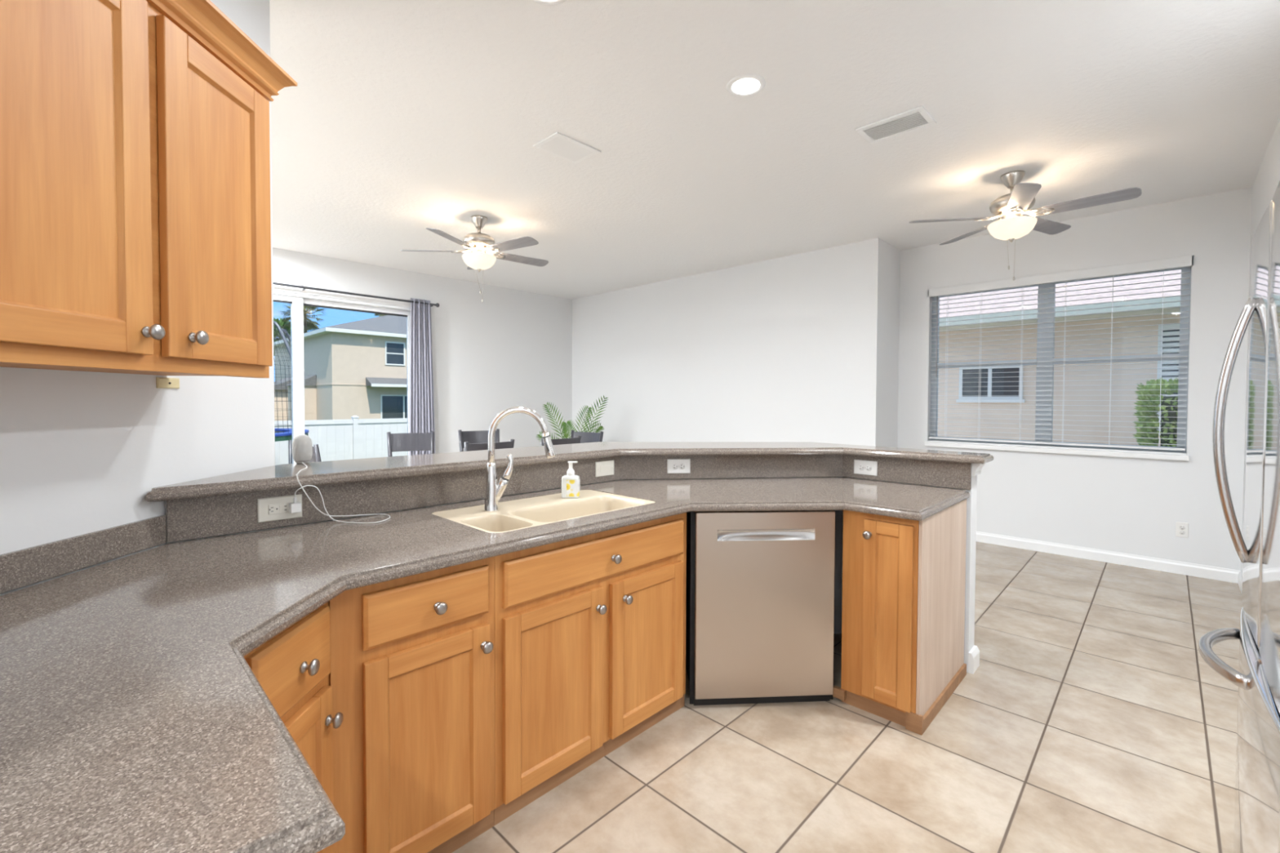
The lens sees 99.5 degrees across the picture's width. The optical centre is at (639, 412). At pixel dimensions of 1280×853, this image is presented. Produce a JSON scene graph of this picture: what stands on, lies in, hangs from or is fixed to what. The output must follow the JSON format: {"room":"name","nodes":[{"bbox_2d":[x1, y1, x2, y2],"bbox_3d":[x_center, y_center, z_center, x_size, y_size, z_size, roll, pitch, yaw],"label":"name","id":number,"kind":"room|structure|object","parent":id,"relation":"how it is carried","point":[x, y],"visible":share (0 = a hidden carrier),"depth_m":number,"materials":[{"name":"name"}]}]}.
{"room":"kitchen","nodes":[
{"label":"kitchen","id":0,"kind":"room"},
{"bbox_2d":[0,0,275,595],"bbox_3d":[-1.486,-0.150,1.403,0.120,2.906,1.452,0,1,-1],"label":"wall","id":1,"kind":"structure","parent":0,"point":[82,452],"depth_m":1.47,"materials":[{"name":"white paint"}]},
{"bbox_2d":[0,515,166,593],"bbox_3d":[-1.420,0.360,1.170,0.016,0.084,0.910,0,1,-1],"label":"backsplash","id":2,"kind":"structure","parent":1,"relation":"attached to","point":[24,567],"depth_m":1.36,"materials":[{"name":"grey stone"}]},
{"bbox_2d":[0,0,297,377],"bbox_3d":[-1.239,-0.553,1.184,0.361,0.918,1.016,0,1,-1],"label":"upper cabinet","id":3,"kind":"object","parent":1,"relation":"attached to","point":[135,216],"visible":1,"depth_m":1.18,"materials":[{"name":"brown wood"}]},
{"bbox_2d":[155,377,179,388],"bbox_3d":[-1.425,-0.088,1.641,0.008,0.032,0.078,0,1,-1],"label":"phone jack plate","id":4,"kind":"object","parent":1,"relation":"attached to","point":[161,383],"visible":1,"depth_m":1.63,"materials":[{"name":"beige plastic"}]},
{"bbox_2d":[272,247,572,453],"bbox_3d":[-3.767,-0.259,5.809,0.140,2.906,7.850,1,2,44],"label":"wall","id":5,"kind":"structure","parent":0,"point":[513,348],"depth_m":7.35,"materials":[{"name":"white paint"}]},
{"bbox_2d":[272,289,410,463],"bbox_3d":[-4.015,-0.036,5.559,0.120,2.469,3.580,1,2,44],"label":"door","id":6,"kind":"structure","parent":5,"relation":"in","point":[296,300],"depth_m":5.87,"materials":[{"name":"white plastic"}]},
{"bbox_2d":[272,284,410,306],"bbox_3d":[-3.955,-1.298,5.478,0.012,0.060,3.700,1,2,44],"label":"trim","id":7,"kind":"structure","parent":5,"relation":"attached to","point":[276,287],"depth_m":6.07,"materials":[{"name":"white wood"}]},
{"bbox_2d":[272,282,439,306],"bbox_3d":[-3.922,-1.313,5.441,0.111,0.075,3.935,1,2,44],"label":"curtain rod","id":8,"kind":"object","parent":5,"relation":"attached to","point":[437,304],"visible":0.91,"depth_m":6.08,"materials":[{"name":"grey metal"}]},
{"bbox_2d":[408,297,435,455],"bbox_3d":[-2.690,-0.115,6.702,0.054,2.545,0.359,1,2,44],"label":"curtain","id":9,"kind":"object","parent":8,"relation":"hanging from","point":[421,378],"visible":0.64,"depth_m":6.68,"materials":[{"name":"grey fabric"}]},
{"bbox_2d":[165,462,977,672],"bbox_3d":[-0.010,0.760,2.624,3.318,1.041,0.956,0,1,-18],"label":"wall","id":10,"kind":"structure","parent":0,"point":[971,536],"depth_m":2.71,"materials":[{"name":"white paint"}]},
{"bbox_2d":[165,454,971,542],"bbox_3d":[-0.035,0.309,2.537,3.215,0.135,0.848,0,1,-19],"label":"backsplash","id":11,"kind":"structure","parent":10,"relation":"attached to","point":[197,517],"depth_m":2.36,"materials":[{"name":"grey stone"}]},
{"bbox_2d":[257,493,302,522],"bbox_3d":[-1.209,0.323,1.825,0.010,0.079,0.127,2,2,45],"label":"wall outlet","id":12,"kind":"object","parent":11,"relation":"attached to","point":[271,508],"visible":0.79,"depth_m":1.81,"materials":[{"name":"beige plastic"}]},
{"bbox_2d":[268,502,292,515],"bbox_3d":[-1.208,0.323,1.823,0.004,0.033,0.068,2,2,45],"label":"receptacle","id":13,"kind":"object","parent":12,"relation":"attached to","point":[274,508],"depth_m":1.82,"materials":[{"name":"beige plastic"}]},
{"bbox_2d":[288,497,301,513],"bbox_3d":[-1.169,0.313,1.838,0.030,0.051,0.032,2,2,45],"label":"charger","id":14,"kind":"object","parent":12,"relation":"attached to","point":[295,507],"visible":1,"depth_m":1.83,"materials":[{"name":"white plastic"}]},
{"bbox_2d":[595,460,613,476],"bbox_3d":[-0.183,0.296,2.858,0.012,0.079,0.127,2,2,45],"label":"wall switch","id":15,"kind":"object","parent":11,"relation":"attached to","point":[602,468],"visible":1,"depth_m":2.85,"materials":[{"name":"beige plastic"}]},
{"bbox_2d":[666,458,689,473],"bbox_3d":[0.213,0.296,2.974,0.127,0.079,0.009,0,1,-7],"label":"wall outlet","id":16,"kind":"object","parent":11,"relation":"attached to","point":[673,465],"visible":1,"depth_m":2.97,"materials":[{"name":"white plastic"}]},
{"bbox_2d":[672,463,678,469],"bbox_3d":[0.194,0.296,2.970,0.033,0.033,0.003,0,1,-6],"label":"receptacle","id":17,"kind":"object","parent":16,"relation":"attached to","point":[675,466],"depth_m":2.97,"materials":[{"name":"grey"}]},
{"bbox_2d":[679,463,684,469],"bbox_3d":[0.233,0.296,2.974,0.033,0.033,0.003,0,1,-6],"label":"receptacle","id":18,"kind":"object","parent":16,"relation":"attached to","point":[682,466],"depth_m":2.97,"materials":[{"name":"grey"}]},
{"bbox_2d":[853,459,877,475],"bbox_3d":[1.244,0.306,2.993,0.127,0.079,0.009,1,2,44],"label":"wall outlet","id":19,"kind":"object","parent":11,"relation":"attached to","point":[860,467],"visible":1,"depth_m":2.99,"materials":[{"name":"white plastic"}]},
{"bbox_2d":[858,464,864,470],"bbox_3d":[1.228,0.305,3.005,0.033,0.033,0.003,1,2,44],"label":"receptacle","id":20,"kind":"object","parent":19,"relation":"attached to","point":[861,467],"depth_m":3.00,"materials":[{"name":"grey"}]},
{"bbox_2d":[866,465,871,471],"bbox_3d":[1.256,0.306,2.978,0.033,0.033,0.003,1,2,44],"label":"receptacle","id":21,"kind":"object","parent":19,"relation":"attached to","point":[868,468],"depth_m":2.98,"materials":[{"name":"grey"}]},
{"bbox_2d":[145,441,993,502],"bbox_3d":[-0.033,0.217,2.724,3.384,0.038,1.364,0,1,-19],"label":"raised bar","id":22,"kind":"object","parent":10,"relation":"on","point":[333,472],"visible":1,"depth_m":2.45,"materials":[{"name":"grey stone"}]},
{"bbox_2d":[292,434,312,463],"bbox_3d":[-1.358,0.146,2.180,0.071,0.117,0.055,0,1,-16],"label":"smart speaker","id":23,"kind":"object","parent":22,"relation":"on","point":[302,446],"visible":0.99,"depth_m":2.16},
{"bbox_2d":[968,644,979,674],"bbox_3d":[1.667,1.235,2.719,0.035,0.100,0.124,1,2,44],"label":"trim","id":24,"kind":"structure","parent":10,"relation":"attached to","point":[974,654],"depth_m":2.68,"materials":[{"name":"white wood"}]},
{"bbox_2d":[971,462,986,476],"bbox_3d":[1.676,0.278,2.702,0.063,0.069,0.138,1,2,44],"label":"trim","id":25,"kind":"structure","parent":10,"relation":"attached to","point":[975,468],"depth_m":2.65,"materials":[{"name":"white"}]},
{"bbox_2d":[572,237,883,446],"bbox_3d":[0.650,-0.268,6.910,4.668,2.906,0.119,1,2,44],"label":"wall","id":26,"kind":"structure","parent":0,"point":[786,348],"depth_m":6.29,"materials":[{"name":"white paint"}]},
{"bbox_2d":[269,0,1279,299],"bbox_3d":[-0.705,-1.718,3.250,8.050,0.150,8.480,1,2,44],"label":"ceiling","id":27,"kind":"structure","parent":0,"point":[402,119],"depth_m":3.04,"materials":[{"name":"white paint"}]},
{"bbox_2d":[400,215,548,302],"bbox_3d":[-1.353,-1.314,4.697,1.263,0.728,1.250,1,2,44],"label":"ceiling fan","id":28,"kind":"object","parent":27,"relation":"hanging from","point":[482,257],"visible":1,"depth_m":4.60,"materials":[{"name":"silver metal"}]},
{"bbox_2d":[532,0,566,5],"bbox_3d":[-0.355,-1.610,2.055,0.192,0.008,0.192,1,2,44],"label":"recessed light","id":29,"kind":"object","parent":27,"relation":"in","point":[548,2],"visible":1,"depth_m":2.13,"materials":[{"name":"white"}]},
{"bbox_2d":[533,132,600,164],"bbox_3d":[-0.453,-1.639,3.376,0.245,0.011,0.345,1,2,44],"label":"ceiling access panel","id":30,"kind":"object","parent":27,"relation":"in","point":[558,144],"visible":1,"depth_m":3.36,"materials":[{"name":"white paint"}]},
{"bbox_2d":[726,74,765,97],"bbox_3d":[0.526,-1.622,2.698,0.192,0.008,0.192,1,2,44],"label":"recessed light","id":31,"kind":"object","parent":27,"relation":"in","point":[744,85],"visible":1,"depth_m":2.69,"materials":[{"name":"white plastic"}]},
{"bbox_2d":[855,106,936,144],"bbox_3d":[1.453,-1.625,3.086,0.360,0.011,0.245,1,2,44],"label":"ceiling vent","id":32,"kind":"object","parent":27,"relation":"in","point":[917,118],"visible":1,"depth_m":3.07,"materials":[{"name":"white metal"}]},
{"bbox_2d":[909,170,1142,280],"bbox_3d":[2.608,-1.277,3.719,1.221,0.728,1.272,1,2,44],"label":"ceiling fan","id":33,"kind":"object","parent":27,"relation":"hanging from","point":[1011,225],"visible":1,"depth_m":3.66,"materials":[{"name":"silver metal"}]},
{"bbox_2d":[451,541,1243,852],"bbox_3d":[-0.717,1.322,3.319,8.050,0.120,8.480,1,2,44],"label":"floor","id":34,"kind":"structure","parent":0,"point":[1091,717],"depth_m":2.04,"materials":[{"name":"beige tile"}]},
{"bbox_2d":[244,601,342,852],"bbox_3d":[-1.007,0.878,1.172,0.568,0.864,0.373,0,1,-1],"label":"base cabinet","id":35,"kind":"object","parent":34,"relation":"on","point":[292,668],"visible":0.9,"depth_m":1.23,"materials":[{"name":"brown wood"}]},
{"bbox_2d":[309,444,321,462],"bbox_3d":[-2.426,0.731,4.343,0.460,1.003,0.536,1,2,39],"label":"dining chair","id":36,"kind":"object","parent":34,"relation":"on","point":[316,457],"visible":0.05,"depth_m":4.03,"materials":[{"name":"grey paint"}]},
{"bbox_2d":[386,431,435,457],"bbox_3d":[-2.284,0.707,5.450,0.460,1.003,0.536,0,1,-26],"label":"dining chair","id":37,"kind":"object","parent":34,"relation":"on","point":[411,442],"visible":0.47,"depth_m":5.65,"materials":[{"name":"grey paint"}]},
{"bbox_2d":[328,556,494,852],"bbox_3d":[-0.809,0.866,1.715,0.654,0.864,0.460,1,2,44],"label":"base cabinet","id":38,"kind":"object","parent":34,"relation":"on","point":[411,676],"visible":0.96,"depth_m":1.50,"materials":[{"name":"brown wood"}]},
{"bbox_2d":[457,429,499,451],"bbox_3d":[-1.694,0.698,5.917,0.460,1.003,0.536,-1,2,-31],"label":"dining chair","id":39,"kind":"object","parent":34,"relation":"on","point":[472,437],"visible":0.28,"depth_m":6.08,"materials":[{"name":"grey paint"}]},
{"bbox_2d":[463,439,514,451],"bbox_3d":[-1.397,0.729,4.637,0.536,1.003,0.460,1,2,44],"label":"dining chair","id":40,"kind":"object","parent":34,"relation":"on","point":[503,445],"visible":0.13,"depth_m":4.40,"materials":[{"name":"grey paint"}]},
{"bbox_2d":[540,435,581,445],"bbox_3d":[-0.882,0.719,5.140,0.536,1.003,0.460,1,2,44],"label":"dining chair","id":41,"kind":"object","parent":34,"relation":"on","point":[574,440],"visible":0.16,"depth_m":4.95,"materials":[{"name":"grey paint"}]},
{"bbox_2d":[536,395,608,439],"bbox_3d":[-0.857,0.472,7.136,0.834,1.405,0.871,1,1,26],"label":"potted palm","id":42,"kind":"object","parent":34,"relation":"on","point":[565,429],"visible":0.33,"depth_m":7.12,"materials":[{"name":"green plant"}]},
{"bbox_2d":[570,430,603,443],"bbox_3d":[-0.712,0.706,5.738,0.460,1.003,0.536,1,2,36],"label":"dining chair","id":43,"kind":"object","parent":34,"relation":"on","point":[586,437],"visible":0.23,"depth_m":5.92,"materials":[{"name":"grey paint"}]},
{"bbox_2d":[493,512,686,825],"bbox_3d":[-0.322,0.857,2.217,0.654,0.864,0.936,1,2,44],"label":"base cabinet","id":44,"kind":"object","parent":34,"relation":"on","point":[590,629],"visible":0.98,"depth_m":1.93,"materials":[{"name":"brown wood"}]},
{"bbox_2d":[0,477,969,852],"bbox_3d":[-0.113,0.411,1.883,1.528,0.038,3.513,1,2,44],"label":"countertop","id":45,"kind":"structure","parent":44,"relation":"on","point":[135,717],"depth_m":0.90,"materials":[{"name":"grey stone"}]},
{"bbox_2d":[294,462,390,523],"bbox_3d":[-1.110,0.292,2.037,0.296,0.182,0.431,0,1,-28],"label":"charging cable","id":46,"kind":"object","parent":45,"relation":"on","point":[302,462],"visible":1,"depth_m":1.89,"materials":[{"name":"white plastic"}]},
{"bbox_2d":[484,406,556,512],"bbox_3d":[-0.474,0.182,2.150,0.282,0.410,0.066,0,1,-11],"label":"faucet","id":47,"kind":"object","parent":45,"relation":"on","point":[495,489],"visible":1,"depth_m":2.12,"materials":[{"name":"silver metal"}]},
{"bbox_2d":[431,489,655,533],"bbox_3d":[-0.366,0.483,2.205,0.481,0.193,0.799,1,2,44],"label":"sink","id":48,"kind":"object","parent":45,"relation":"in","point":[517,514],"visible":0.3,"depth_m":2.25,"materials":[{"name":"beige ceramic"}]},
{"bbox_2d":[460,514,533,531],"bbox_3d":[-0.511,0.469,1.931,0.266,0.153,0.167,1,2,44],"label":"basin","id":49,"kind":"object","parent":48,"relation":"in","point":[486,522],"depth_m":2.02,"materials":[{"name":"beige ceramic"}]},
{"bbox_2d":[561,461,579,497],"bbox_3d":[-0.310,0.300,2.428,0.078,0.162,0.045,0,1,4],"label":"soap bottle","id":50,"kind":"object","parent":48,"relation":"on","point":[570,482],"visible":1,"depth_m":2.41,"materials":[{"name":"white plastic"}]},
{"bbox_2d":[506,495,646,522],"bbox_3d":[-0.245,0.483,2.216,0.281,0.193,0.557,1,2,44],"label":"basin","id":51,"kind":"object","parent":48,"relation":"in","point":[554,512],"depth_m":2.35,"materials":[{"name":"beige ceramic"}]},
{"bbox_2d":[685,510,835,705],"bbox_3d":[0.529,0.854,2.635,0.649,0.857,0.560,0,1,-4],"label":"dishwasher","id":52,"kind":"object","parent":34,"relation":"on","point":[760,584],"visible":0.97,"depth_m":2.36,"materials":[{"name":"silver metal"}]},
{"bbox_2d":[832,498,966,735],"bbox_3d":[1.220,0.856,2.517,0.365,0.864,0.726,1,2,44],"label":"base cabinet","id":53,"kind":"object","parent":34,"relation":"on","point":[903,615],"visible":0.97,"depth_m":2.29,"materials":[{"name":"brown wood"}]},
{"bbox_2d":[1198,181,1279,852],"bbox_3d":[1.718,0.413,1.048,0.874,1.820,0.910,1,2,45],"label":"refrigerator","id":54,"kind":"object","parent":34,"relation":"on","point":[1257,678],"visible":1,"depth_m":1.29,"materials":[{"name":"grey metal"}]},
{"bbox_2d":[880,240,900,447],"bbox_3d":[2.533,-0.231,5.585,0.120,2.906,0.600,1,2,44],"label":"wall","id":55,"kind":"structure","parent":0,"point":[891,255],"depth_m":5.48,"materials":[{"name":"white paint"}]},
{"bbox_2d":[897,186,1252,570],"bbox_3d":[3.625,-0.210,4.878,2.434,2.906,0.140,1,2,44],"label":"wall","id":56,"kind":"structure","parent":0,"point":[1128,505],"depth_m":4.44,"materials":[{"name":"white paint"}]},
{"bbox_2d":[924,266,1191,461],"bbox_3d":[3.605,-0.421,4.858,1.875,1.552,0.180,1,2,44],"label":"window","id":57,"kind":"structure","parent":56,"relation":"attached to","point":[1042,423],"depth_m":4.85,"materials":[{"name":"grey plastic"}]},
{"bbox_2d":[928,255,1194,450],"bbox_3d":[3.589,-0.468,4.842,1.873,1.502,0.080,1,2,44],"label":"window blind","id":58,"kind":"object","parent":56,"relation":"attached to","point":[1184,261],"visible":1,"depth_m":4.72,"materials":[{"name":"white plastic"}]},
{"bbox_2d":[976,531,1239,582],"bbox_3d":[3.566,1.196,4.854,2.434,0.095,0.014,1,2,44],"label":"baseboard","id":59,"kind":"structure","parent":56,"relation":"attached to","point":[1137,561],"depth_m":4.49,"materials":[{"name":"white wood"}]},
{"bbox_2d":[1175,521,1188,537],"bbox_3d":[4.218,0.915,4.219,0.070,0.115,0.009,1,2,44],"label":"wall outlet","id":60,"kind":"object","parent":56,"relation":"attached to","point":[1181,528],"visible":1,"depth_m":4.22,"materials":[{"name":"white plastic"}]},
{"bbox_2d":[1240,118,1279,573],"bbox_3d":[1.867,-0.125,0.834,0.675,2.906,8.390,1,2,44],"label":"wall","id":61,"kind":"structure","parent":0,"point":[1267,180],"depth_m":3.51,"materials":[{"name":"white paint"}]},
{"bbox_2d":[1237,570,1242,591],"bbox_3d":[3.233,1.242,2.773,0.014,0.095,3.438,1,2,44],"label":"baseboard","id":62,"kind":"structure","parent":61,"relation":"attached to","point":[1240,574],"depth_m":3.92,"materials":[{"name":"white wood"}]},
{"label":"outside","id":63,"kind":"structure","parent":0,"visible":0},
{"bbox_3d":[-14.114,1.159,23.226,130.000,0.200,110.000,1,2,44],"label":"lawn","id":64,"kind":"structure","parent":63,"visible":0},
{"bbox_2d":[273,317,307,355],"bbox_3d":[-33.416,-4.245,50.564,5.074,9.231,5.106,1,2,44],"label":"broadleaf tree","id":65,"kind":"object","parent":64,"relation":"on","point":[282,324],"visible":0.09,"depth_m":49.25,"materials":[{"name":"green plant"}]},
{"bbox_2d":[273,320,308,463],"bbox_3d":[-6.561,0.023,8.212,2.663,2.809,2.756,1,2,44],"label":"trampoline","id":66,"kind":"object","parent":64,"relation":"on","point":[281,434],"visible":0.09,"depth_m":8.17,"materials":[{"name":"blue"}]},
{"bbox_2d":[278,303,326,334],"bbox_3d":[-28.369,-4.812,45.662,4.080,10.623,3.678,1,2,44],"label":"palm tree","id":67,"kind":"object","parent":64,"relation":"on","point":[308,325],"visible":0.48,"depth_m":45.52,"materials":[{"name":"green plant"}]},
{"bbox_2d":[273,315,407,421],"bbox_3d":[-17.734,-3.332,39.652,14.410,8.002,16.520,1,2,44],"label":"neighbor house","id":68,"kind":"structure","parent":64,"relation":"on","point":[358,368],"depth_m":32.63,"materials":[{"name":"beige paint"}]},
{"bbox_2d":[274,415,407,465],"bbox_3d":[-6.014,0.712,11.453,0.120,1.289,24.120,1,2,44],"label":"vinyl fence","id":69,"kind":"object","parent":64,"relation":"on","point":[356,437],"visible":0.05,"depth_m":11.36,"materials":[{"name":"white plastic"}]},
{"bbox_2d":[373,313,386,316],"bbox_3d":[-28.023,-6.226,59.010,2.474,12.842,2.624,1,2,44],"label":"palm tree","id":70,"kind":"object","parent":64,"relation":"on","point":[375,314],"visible":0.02,"depth_m":58.66,"materials":[{"name":"green plant"}]},
{"bbox_2d":[937,269,1181,446],"bbox_3d":[8.463,-1.018,10.532,19.000,4.899,8.320,1,2,44],"label":"neighbor house","id":71,"kind":"structure","parent":64,"relation":"on","point":[1083,384],"depth_m":7.90,"materials":[{"name":"beige paint"}]},
{"bbox_3d":[4.718,1.489,6.737,12.000,0.029,3.750,1,2,44],"label":"gravel path","id":72,"kind":"object","parent":64,"relation":"on","visible":0},
{"bbox_2d":[1133,377,1178,447],"bbox_3d":[6.552,0.574,5.407,2.459,1.936,1.167,1,2,44],"label":"hedge","id":73,"kind":"object","parent":72,"relation":"on","point":[1146,397],"visible":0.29,"depth_m":5.82,"materials":[{"name":"green plant"}]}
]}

